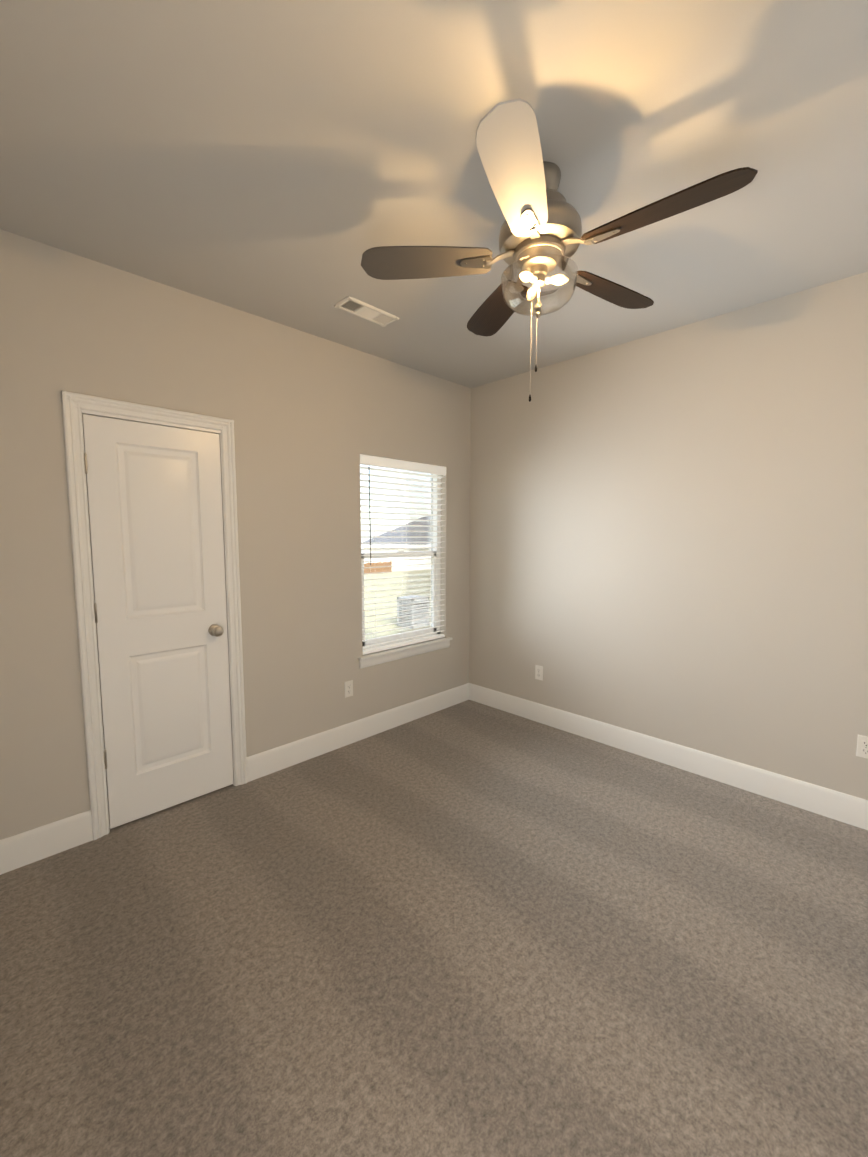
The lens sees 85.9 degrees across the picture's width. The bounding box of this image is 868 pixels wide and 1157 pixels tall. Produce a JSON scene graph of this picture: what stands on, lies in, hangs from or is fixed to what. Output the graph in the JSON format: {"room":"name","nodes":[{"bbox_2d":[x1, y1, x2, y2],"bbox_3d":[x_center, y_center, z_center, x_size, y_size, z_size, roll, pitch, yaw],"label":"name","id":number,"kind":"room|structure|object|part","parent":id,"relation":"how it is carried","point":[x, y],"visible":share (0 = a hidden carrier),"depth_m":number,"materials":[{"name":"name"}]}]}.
{"room":"empty bedroom","nodes":[
{"label":"empty bedroom","id":0,"kind":"room"},
{"bbox_2d":[0,229,470,839],"bbox_3d":[-0.944,-0.113,2.984,3.694,3.040,0.140,-5,7,-44],"label":"wall","id":1,"kind":"structure","parent":0,"point":[312,417],"depth_m":2.69,"materials":[{"name":"paint"}]},
{"bbox_2d":[0,810,92,874],"bbox_3d":[-1.876,1.220,2.071,0.580,0.150,0.014,-5,7,-44],"label":"baseboard","id":2,"kind":"structure","parent":1,"relation":"attached to","point":[36,844],"depth_m":2.14,"materials":[{"name":"paint"}]},
{"bbox_2d":[61,391,246,839],"bbox_3d":[-1.446,0.190,2.497,0.760,2.125,0.162,-5,7,-44],"label":"door frame","id":3,"kind":"structure","parent":1,"relation":"attached to","point":[73,404],"depth_m":2.27,"materials":[{"name":"paint"}]},
{"bbox_2d":[82,414,232,828],"bbox_3d":[-1.396,0.230,2.445,0.617,2.026,0.108,-5,7,-44],"label":"door","id":4,"kind":"structure","parent":1,"relation":"in","point":[154,495],"depth_m":2.43,"materials":[{"name":"paint"}]},
{"bbox_3d":[-1.632,0.178,2.247,0.011,1.535,0.040,-5,7,-44],"label":"door hinges","id":5,"kind":"part","parent":4,"relation":"part of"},
{"bbox_3d":[-1.214,0.293,2.607,0.066,0.066,0.074,-5,7,-44],"label":"knob","id":6,"kind":"part","parent":4,"relation":"part of","materials":[{"name":"grey metal"}]},
{"bbox_2d":[344,680,352,697],"bbox_3d":[-0.602,0.782,3.301,0.070,0.114,0.008,-5,7,-44],"label":"electrical outlet","id":7,"kind":"object","parent":1,"relation":"attached to","point":[348,685],"visible":1,"depth_m":3.30,"materials":[{"name":"white plastic"}]},
{"bbox_2d":[247,683,467,781],"bbox_3d":[-0.412,1.089,3.514,2.020,0.150,0.014,-5,7,-44],"label":"baseboard","id":8,"kind":"structure","parent":1,"relation":"attached to","point":[259,765],"depth_m":3.30,"materials":[{"name":"paint"}]},
{"bbox_2d":[359,454,449,668],"bbox_3d":[-0.250,-0.144,3.659,0.930,1.525,0.157,-5,7,-44],"label":"window","id":9,"kind":"structure","parent":1,"relation":"in","point":[415,617],"depth_m":3.74,"materials":[{"name":"white plastic"}]},
{"bbox_2d":[369,466,370,564],"bbox_3d":[-0.459,-0.457,3.340,0.011,0.720,0.009,-5,7,-44],"label":"blind wand","id":10,"kind":"object","parent":9,"relation":"hanging from","point":[369,515],"visible":1,"depth_m":3.34,"materials":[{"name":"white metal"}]},
{"bbox_2d":[374,522,375,627],"bbox_3d":[-0.432,-0.149,3.402,0.002,1.375,0.002,-5,7,-44],"label":"blind cord","id":11,"kind":"object","parent":9,"relation":"hanging from","point":[374,522],"depth_m":3.41,"materials":[{"name":"white fabric"}]},
{"bbox_3d":[-0.228,-0.185,3.632,0.866,1.430,0.061,-5,7,-44],"label":"window blind rails","id":12,"kind":"part","parent":9,"relation":"part of","materials":[{"name":"white plastic"}]},
{"bbox_2d":[406,512,406,551],"bbox_3d":[-0.213,-0.168,3.618,0.002,1.375,0.002,-5,7,-44],"label":"blind cord","id":13,"kind":"object","parent":9,"relation":"hanging from","point":[406,551],"depth_m":3.60,"materials":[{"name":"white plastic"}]},
{"bbox_2d":[430,478,430,635],"bbox_3d":[-0.030,-0.191,3.872,0.002,1.375,0.002,-5,7,-44],"label":"blind cord","id":14,"kind":"object","parent":9,"relation":"hanging from","point":[430,478],"depth_m":3.88,"materials":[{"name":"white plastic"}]},
{"bbox_2d":[358,637,452,660],"bbox_3d":[-0.216,0.542,3.687,0.960,0.022,0.103,-5,7,-44],"label":"window sill","id":15,"kind":"structure","parent":1,"relation":"attached to","point":[396,650],"depth_m":3.60,"materials":[{"name":"paint"}]},
{"bbox_2d":[0,700,867,1156],"bbox_3d":[0.331,1.378,1.827,3.694,0.120,3.763,-5,7,-44],"label":"floor","id":16,"kind":"structure","parent":0,"point":[468,928],"depth_m":1.61,"materials":[{"name":"carpet"}]},
{"bbox_2d":[0,0,867,387],"bbox_3d":[0.331,-1.470,1.567,3.694,0.120,3.763,-5,7,-44],"label":"ceiling","id":17,"kind":"structure","parent":0,"point":[286,162],"depth_m":1.52,"materials":[{"name":"paint"}]},
{"bbox_2d":[334,296,398,326],"bbox_3d":[-0.375,-1.502,2.634,0.350,0.009,0.146,-5,7,-44],"label":"ceiling vent","id":18,"kind":"object","parent":17,"relation":"in","point":[359,308],"visible":1,"depth_m":2.62,"materials":[{"name":"white plastic"}]},
{"bbox_2d":[361,98,757,401],"bbox_3d":[0.417,-1.041,1.667,1.223,0.753,1.210,-5,7,-44],"label":"fan","id":19,"kind":"object","parent":17,"relation":"hanging from","point":[540,236],"visible":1,"depth_m":1.58,"materials":[{"name":"brown wood"}]},
{"bbox_3d":[-0.030,-1.144,1.689,0.475,0.036,0.146,0,5,3],"label":"blade","id":20,"kind":"part","parent":19,"relation":"part of","materials":[{"name":"brown wood"}]},
{"bbox_3d":[0.270,-1.178,2.061,0.146,0.036,0.475,-1,5,-15],"label":"blade","id":21,"kind":"part","parent":19,"relation":"part of","materials":[{"name":"brown wood"}]},
{"bbox_3d":[0.232,-1.108,1.290,0.146,0.036,0.475,2,6,21],"label":"blade","id":22,"kind":"part","parent":19,"relation":"part of","materials":[{"name":"brown wood"}]},
{"bbox_3d":[0.377,-1.032,1.679,0.268,0.110,0.268,-5,7,-44],"label":"bowl glass","id":23,"kind":"part","parent":19,"relation":"part of","materials":[{"name":"clear glass"}]},
{"bbox_3d":[0.377,-1.134,1.670,0.288,0.387,0.288,-5,7,-44],"label":"motor","id":24,"kind":"part","parent":19,"relation":"part of","materials":[{"name":"silver metal"}]},
{"bbox_3d":[0.718,-1.163,1.891,0.475,0.036,0.146,-3,6,-33],"label":"blade","id":25,"kind":"part","parent":19,"relation":"part of","materials":[{"name":"brown wood"}]},
{"bbox_3d":[0.694,-1.119,1.415,0.475,0.036,0.146,4,7,39],"label":"blade","id":26,"kind":"part","parent":19,"relation":"part of","materials":[{"name":"brown wood"}]},
{"bbox_2d":[469,272,867,799],"bbox_3d":[1.593,-0.159,2.942,0.140,2.940,3.763,-5,7,-44],"label":"wall","id":27,"kind":"structure","parent":0,"point":[668,535],"depth_m":2.83,"materials":[{"name":"paint"}]},
{"bbox_2d":[535,665,542,680],"bbox_3d":[0.831,0.746,3.692,0.008,0.114,0.070,-5,7,-44],"label":"electrical outlet","id":28,"kind":"object","parent":27,"relation":"attached to","point":[538,672],"visible":1,"depth_m":3.69,"materials":[{"name":"white plastic"}]},
{"bbox_2d":[468,683,867,829],"bbox_3d":[1.539,1.135,3.006,0.014,0.150,3.483,-5,7,-44],"label":"baseboard","id":29,"kind":"structure","parent":27,"relation":"attached to","point":[846,808],"depth_m":2.90,"materials":[{"name":"paint"}]},
{"bbox_2d":[856,734,867,758],"bbox_3d":[2.172,0.849,2.343,0.008,0.114,0.070,-5,7,-44],"label":"electrical outlet","id":30,"kind":"object","parent":27,"relation":"attached to","point":[862,747],"visible":1,"depth_m":2.35,"materials":[{"name":"white plastic"}]},
{"label":"outside","id":31,"kind":"structure","parent":0,"visible":0},
{"bbox_2d":[364,571,408,639],"bbox_3d":[-28.905,-2.560,86.187,240.000,7.095,156.777,-5,7,-44],"label":"ground","id":32,"kind":"structure","parent":31,"point":[377,593],"depth_m":13.18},
{"bbox_2d":[364,561,391,573],"bbox_3d":[-3.615,-0.656,30.142,2.250,0.840,0.070,-5,7,-44],"label":"fence","id":33,"kind":"object","parent":32,"relation":"on","point":[377,564],"depth_m":30.05,"materials":[{"name":"orange wood"}]},
{"bbox_2d":[361,523,409,570],"bbox_3d":[1.305,-3.548,41.793,14.940,5.755,17.920,0,5,-5],"label":"house","id":34,"kind":"structure","parent":32,"relation":"on","point":[400,568],"depth_m":33.07,"materials":[{"name":"white"}]},
{"bbox_2d":[397,596,405,625],"bbox_3d":[-0.402,0.635,8.985,0.440,0.560,0.440,-5,7,-44],"label":"ac unit","id":35,"kind":"object","parent":32,"relation":"on","point":[399,598],"depth_m":8.95,"materials":[{"name":"grey metal"}]}
]}

